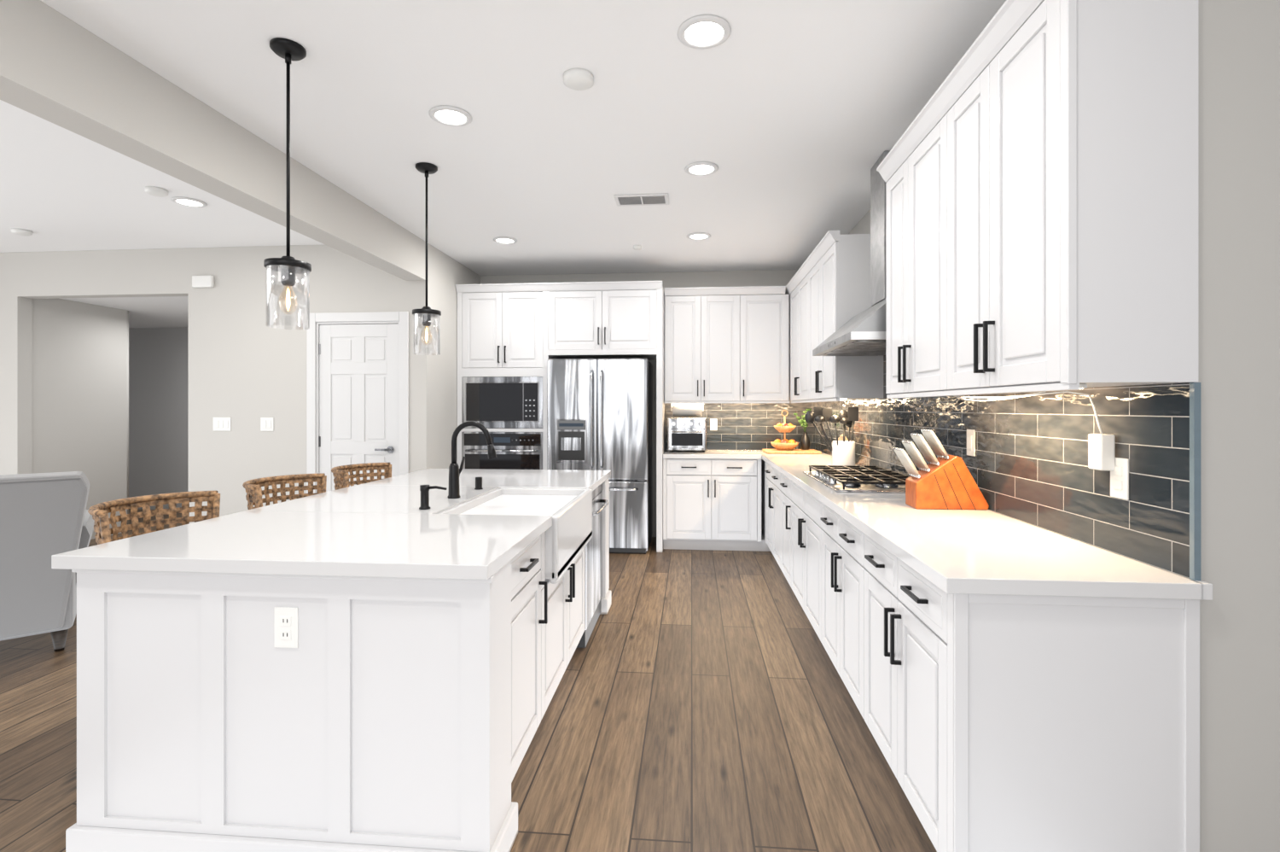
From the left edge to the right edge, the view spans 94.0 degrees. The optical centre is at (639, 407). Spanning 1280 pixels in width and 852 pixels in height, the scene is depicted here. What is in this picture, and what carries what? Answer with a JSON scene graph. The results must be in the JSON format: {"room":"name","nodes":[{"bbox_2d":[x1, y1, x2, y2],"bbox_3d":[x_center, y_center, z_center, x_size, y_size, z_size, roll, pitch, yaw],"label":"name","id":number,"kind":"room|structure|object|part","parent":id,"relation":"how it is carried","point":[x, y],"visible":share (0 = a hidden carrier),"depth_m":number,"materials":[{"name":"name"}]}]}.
{"room":"kitchen","nodes":[
{"label":"kitchen","id":0,"kind":"room"},
{"bbox_2d":[32,296,188,539],"bbox_3d":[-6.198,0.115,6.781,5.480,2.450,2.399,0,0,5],"label":"doorway","id":1,"kind":"structure","parent":0,"point":[110,375],"depth_m":6.26,"materials":[{"name":"white paint"}]},
{"bbox_2d":[0,243,432,523],"bbox_3d":[-5.423,-0.034,5.448,7.255,2.749,0.120,0,0,5],"label":"wall","id":2,"kind":"structure","parent":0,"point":[241,369],"depth_m":5.23,"materials":[{"name":"white paint"}]},
{"bbox_2d":[192,274,214,287],"bbox_3d":[-3.828,-1.107,5.232,0.190,0.105,0.034,0,0,5],"label":"box","id":3,"kind":"object","parent":2,"relation":"attached to","point":[197,281],"depth_m":5.22,"materials":[{"name":"white plastic"}]},
{"bbox_2d":[213,417,231,430],"bbox_3d":[-3.653,0.142,5.229,0.159,0.112,0.009,0,0,5],"label":"wall switch","id":4,"kind":"object","parent":2,"relation":"attached to","point":[224,423],"depth_m":5.23,"materials":[{"name":"white plastic"}]},
{"bbox_2d":[260,417,273,430],"bbox_3d":[-3.239,0.141,5.194,0.118,0.111,0.009,0,0,5],"label":"wall switch","id":5,"kind":"object","parent":2,"relation":"attached to","point":[266,423],"depth_m":5.19,"materials":[{"name":"white plastic"}]},
{"bbox_2d":[306,311,408,493],"bbox_3d":[-2.418,0.260,5.164,0.910,2.160,0.164,0,0,5],"label":"interior door","id":6,"kind":"structure","parent":2,"relation":"in","point":[357,363],"depth_m":5.14,"materials":[{"name":"white wood"}]},
{"bbox_2d":[432,245,480,468],"bbox_3d":[-1.812,-0.034,5.788,0.120,2.749,1.180,0,0,5],"label":"wall","id":7,"kind":"structure","parent":0,"point":[447,272],"depth_m":5.46,"materials":[{"name":"white paint"}]},
{"bbox_2d":[0,508,936,851],"bbox_3d":[-2.524,1.370,2.728,13.500,0.060,13.000,0,0,5],"label":"floor","id":8,"kind":"structure","parent":0,"point":[706,710],"depth_m":2.44,"materials":[{"name":"brown wood"}]},
{"bbox_2d":[0,471,94,651],"bbox_3d":[-3.949,0.853,3.164,1.550,0.975,0.948,0,0,-40],"label":"sofa","id":9,"kind":"object","parent":8,"relation":"on","point":[43,515],"visible":0.88,"depth_m":3.19,"materials":[{"name":"grey fabric"}]},
{"bbox_2d":[87,490,220,544],"bbox_3d":[-1.864,0.851,2.370,0.442,0.979,0.533,0,0,5],"label":"bar stool","id":10,"kind":"object","parent":8,"relation":"on","point":[99,512],"visible":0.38,"depth_m":2.48,"materials":[{"name":"wicker"}]},
{"bbox_2d":[242,472,326,509],"bbox_3d":[-1.758,0.851,3.063,0.442,0.979,0.533,0,0,5],"label":"bar stool","id":11,"kind":"object","parent":8,"relation":"on","point":[253,486],"visible":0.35,"depth_m":3.20,"materials":[{"name":"wicker"}]},
{"bbox_2d":[51,468,611,851],"bbox_3d":[-0.942,0.853,2.937,1.346,0.975,2.510,0,0,5],"label":"kitchen island","id":12,"kind":"object","parent":8,"relation":"on","point":[361,667],"depth_m":1.74,"materials":[{"name":"white wood"}]},
{"bbox_2d":[418,484,447,509],"bbox_3d":[-0.882,0.379,2.546,0.119,0.100,0.045,0,0,5],"label":"soap dispenser","id":13,"kind":"object","parent":12,"relation":"on","point":[424,489],"visible":1,"depth_m":2.54,"materials":[{"name":"black metal"}]},
{"bbox_2d":[447,420,497,498],"bbox_3d":[-0.799,0.245,2.880,0.240,0.367,0.111,0,0,5],"label":"faucet","id":14,"kind":"object","parent":12,"relation":"on","point":[454,469],"visible":1,"depth_m":2.84,"materials":[{"name":"black metal"}]},
{"bbox_3d":[-0.855,0.397,3.166,0.044,0.064,0.043,0,0,5],"label":"air switch button","id":15,"kind":"part","parent":12,"relation":"part of","materials":[{"name":"black metal"}]},
{"bbox_2d":[331,462,391,489],"bbox_3d":[-1.671,0.851,3.728,0.442,0.979,0.533,0,0,5],"label":"bar stool","id":16,"kind":"object","parent":8,"relation":"on","point":[341,474],"visible":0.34,"depth_m":3.87,"materials":[{"name":"wicker"}]},
{"bbox_2d":[454,280,665,552],"bbox_3d":[-0.747,0.083,5.929,1.968,2.515,0.710,0,0,5],"label":"tall cabinet","id":17,"kind":"object","parent":8,"relation":"on","point":[508,334],"visible":0.84,"depth_m":5.66,"materials":[{"name":"white wood"}]},
{"bbox_2d":[547,358,652,553],"bbox_3d":[-0.366,0.443,5.825,0.935,1.795,0.796,0,0,5],"label":"refrigerator","id":18,"kind":"object","parent":8,"relation":"on","point":[600,410],"visible":0.84,"depth_m":5.48,"materials":[{"name":"silver metal"}]},
{"bbox_2d":[663,449,770,551],"bbox_3d":[0.743,0.885,5.840,1.009,0.910,0.629,0,0,5],"label":"base cabinet","id":19,"kind":"object","parent":8,"relation":"on","point":[712,498],"visible":1,"depth_m":5.57,"materials":[{"name":"white wood"}]},
{"bbox_2d":[667,417,706,452],"bbox_3d":[0.468,0.262,5.929,0.380,0.335,0.386,0,0,5],"label":"toaster oven","id":20,"kind":"object","parent":19,"relation":"on","point":[683,433],"visible":1,"depth_m":5.78,"materials":[{"name":"silver metal"}]},
{"bbox_2d":[670,403,703,416],"bbox_3d":[0.475,0.018,6.006,0.324,0.128,0.124,0,0,5],"label":"paper towel holder","id":21,"kind":"object","parent":20,"relation":"on","point":[678,410],"visible":1,"depth_m":5.96,"materials":[{"name":"white paper"}]},
{"bbox_2d":[755,449,1212,851],"bbox_3d":[1.287,0.885,3.789,0.630,0.910,4.622,0,0,5],"label":"base cabinet","id":22,"kind":"object","parent":8,"relation":"on","point":[1024,687],"visible":0.99,"depth_m":1.53,"materials":[{"name":"white wood"}]},
{"bbox_2d":[762,448,821,453],"bbox_3d":[1.459,0.418,5.776,0.510,0.022,0.360,0,0,5],"label":"cutting board","id":23,"kind":"object","parent":22,"relation":"on","point":[766,450],"visible":0.96,"depth_m":5.62,"materials":[{"name":"brown wood"}]},
{"bbox_2d":[770,409,798,450],"bbox_3d":[1.406,0.212,5.800,0.270,0.387,0.270,0,0,5],"label":"fruit basket stand","id":24,"kind":"object","parent":23,"relation":"on","point":[784,445],"visible":1,"depth_m":5.73,"materials":[{"name":"brown wood"}]},
{"bbox_2d":[793,407,811,449],"bbox_3d":[1.591,0.205,5.830,0.182,0.402,0.110,0,0,5],"label":"potted plant","id":25,"kind":"object","parent":23,"relation":"on","point":[805,442],"visible":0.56,"depth_m":5.80,"materials":[{"name":"green plant"}]},
{"bbox_2d":[804,407,858,465],"bbox_3d":[1.419,0.210,4.391,0.371,0.438,0.213,0,0,5],"label":"utensil crock","id":26,"kind":"object","parent":22,"relation":"on","point":[842,451],"visible":0.96,"depth_m":4.39,"materials":[{"name":"ceramic"}]},
{"bbox_2d":[837,434,848,440],"bbox_3d":[1.617,0.316,4.721,0.085,0.227,0.355,0,0,5],"label":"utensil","id":27,"kind":"object","parent":22,"relation":"on","point":[840,438],"visible":0.23,"depth_m":4.67,"materials":[{"name":"beige wood"}]},
{"bbox_2d":[802,465,908,492],"bbox_3d":[1.291,0.403,3.487,0.500,0.053,0.920,0,0,5],"label":"gas cooktop","id":28,"kind":"object","parent":22,"relation":"in","point":[847,478],"visible":0.91,"depth_m":3.32,"materials":[{"name":"silver metal"}]},
{"bbox_2d":[893,428,989,509],"bbox_3d":[1.297,0.260,2.593,0.355,0.339,0.132,0,0,5],"label":"knife block","id":29,"kind":"object","parent":22,"relation":"on","point":[946,482],"visible":1,"depth_m":2.53,"materials":[{"name":"brown wood"}]},
{"bbox_2d":[0,0,1006,275],"bbox_3d":[-2.524,-1.450,2.728,13.500,0.080,13.000,0,0,5],"label":"ceiling","id":30,"kind":"structure","parent":0,"point":[794,111],"depth_m":2.96,"materials":[{"name":"white paint"}]},
{"bbox_2d":[10,227,32,236],"bbox_3d":[-4.850,-1.393,4.684,0.215,0.031,0.197,0,0,5],"label":"smoke detector","id":31,"kind":"object","parent":30,"relation":"attached to","point":[14,230],"depth_m":4.72,"materials":[{"name":"white plastic"}]},
{"bbox_2d":[144,186,168,197],"bbox_3d":[-3.080,-1.393,3.806,0.178,0.031,0.177,0,0,5],"label":"smoke detector","id":32,"kind":"object","parent":30,"relation":"attached to","point":[156,191],"depth_m":3.82,"materials":[{"name":"white plastic"}]},
{"bbox_2d":[0,0,425,280],"bbox_3d":[-2.287,-1.247,0.650,0.180,0.324,8.900,0,0,5],"label":"ceiling beam","id":33,"kind":"structure","parent":30,"relation":"attached to","point":[53,68],"depth_m":2.59,"materials":[{"name":"white paint"}]},
{"bbox_2d":[263,37,311,329],"bbox_3d":[-1.376,-0.862,2.335,0.160,1.094,0.160,0,0,27],"label":"pendant light","id":34,"kind":"object","parent":30,"relation":"hanging from","point":[288,49],"visible":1,"depth_m":2.33,"materials":[{"name":"black metal"}]},
{"bbox_2d":[412,162,441,354],"bbox_3d":[-1.246,-0.862,3.487,0.160,1.094,0.160,0,0,27],"label":"pendant light","id":35,"kind":"object","parent":30,"relation":"hanging from","point":[426,312],"visible":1,"depth_m":3.48,"materials":[{"name":"black metal"}]},
{"bbox_2d":[563,68,593,90],"bbox_3d":[-0.258,-1.393,2.508,0.133,0.031,0.165,0,0,5],"label":"smoke detector","id":36,"kind":"object","parent":30,"relation":"attached to","point":[578,78],"depth_m":2.51,"materials":[{"name":"white plastic"}]},
{"bbox_2d":[613,193,669,206],"bbox_3d":[0.013,-1.403,4.034,0.360,0.011,0.200,0,0,5],"label":"ceiling vent","id":37,"kind":"object","parent":30,"relation":"attached to","point":[642,199],"depth_m":4.02,"materials":[{"name":"white metal"}]},
{"bbox_2d":[480,269,797,536],"bbox_3d":[-0.011,-0.035,6.284,3.624,2.749,0.120,0,0,5],"label":"wall","id":38,"kind":"structure","parent":0,"point":[773,277],"depth_m":6.21,"materials":[{"name":"grey paint"}]},
{"bbox_2d":[664,285,789,402],"bbox_3d":[0.857,-0.611,5.967,1.213,1.128,0.357,0,0,5],"label":"upper cabinet","id":39,"kind":"object","parent":38,"relation":"attached to","point":[723,344],"visible":1,"depth_m":5.83,"materials":[{"name":"white wood"}]},
{"bbox_2d":[665,401,815,449],"bbox_3d":[1.023,0.183,6.130,1.521,0.494,0.008,0,0,5],"label":"backsplash","id":40,"kind":"structure","parent":38,"relation":"attached to","point":[740,426],"depth_m":6.12,"materials":[{"name":"tile"}]},
{"bbox_2d":[709,418,716,430],"bbox_3d":[0.758,0.170,6.145,0.072,0.118,0.008,0,0,5],"label":"wall outlet","id":41,"kind":"object","parent":40,"relation":"attached to","point":[712,421],"visible":1,"depth_m":6.14,"materials":[{"name":"white plastic"}]},
{"bbox_2d":[824,0,1279,851],"bbox_3d":[2.962,-0.035,3.726,2.740,2.749,4.705,0,0,5],"label":"wall","id":42,"kind":"structure","parent":0,"point":[1239,40],"depth_m":1.49,"materials":[{"name":"grey paint"}]},
{"bbox_2d":[812,151,889,355],"bbox_3d":[1.327,-0.873,3.465,0.454,1.070,0.947,0,0,5],"label":"range hood","id":43,"kind":"object","parent":42,"relation":"attached to","point":[864,334],"visible":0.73,"depth_m":3.36,"materials":[{"name":"silver metal"}]},
{"bbox_2d":[785,0,1198,402],"bbox_3d":[1.412,-0.611,3.782,0.355,1.128,4.614,0,0,5],"label":"upper cabinet","id":44,"kind":"object","parent":42,"relation":"attached to","point":[1042,202],"visible":1,"depth_m":1.65,"materials":[{"name":"white wood"}]},
{"bbox_2d":[815,354,1200,580],"bbox_3d":[1.588,0.035,3.774,0.016,0.790,4.588,0,0,5],"label":"backsplash","id":45,"kind":"structure","parent":42,"relation":"attached to","point":[1029,464],"depth_m":1.96,"materials":[{"name":"tile"}]},
{"bbox_2d":[966,429,975,456],"bbox_3d":[1.484,0.155,2.682,0.010,0.118,0.072,0,0,5],"label":"wall switch","id":46,"kind":"object","parent":45,"relation":"attached to","point":[970,433],"visible":1,"depth_m":2.67,"materials":[{"name":"white plastic"}]},
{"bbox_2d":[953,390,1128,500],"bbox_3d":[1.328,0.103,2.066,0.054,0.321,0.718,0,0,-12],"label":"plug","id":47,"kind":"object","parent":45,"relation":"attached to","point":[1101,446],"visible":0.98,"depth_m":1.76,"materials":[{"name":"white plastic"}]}
]}

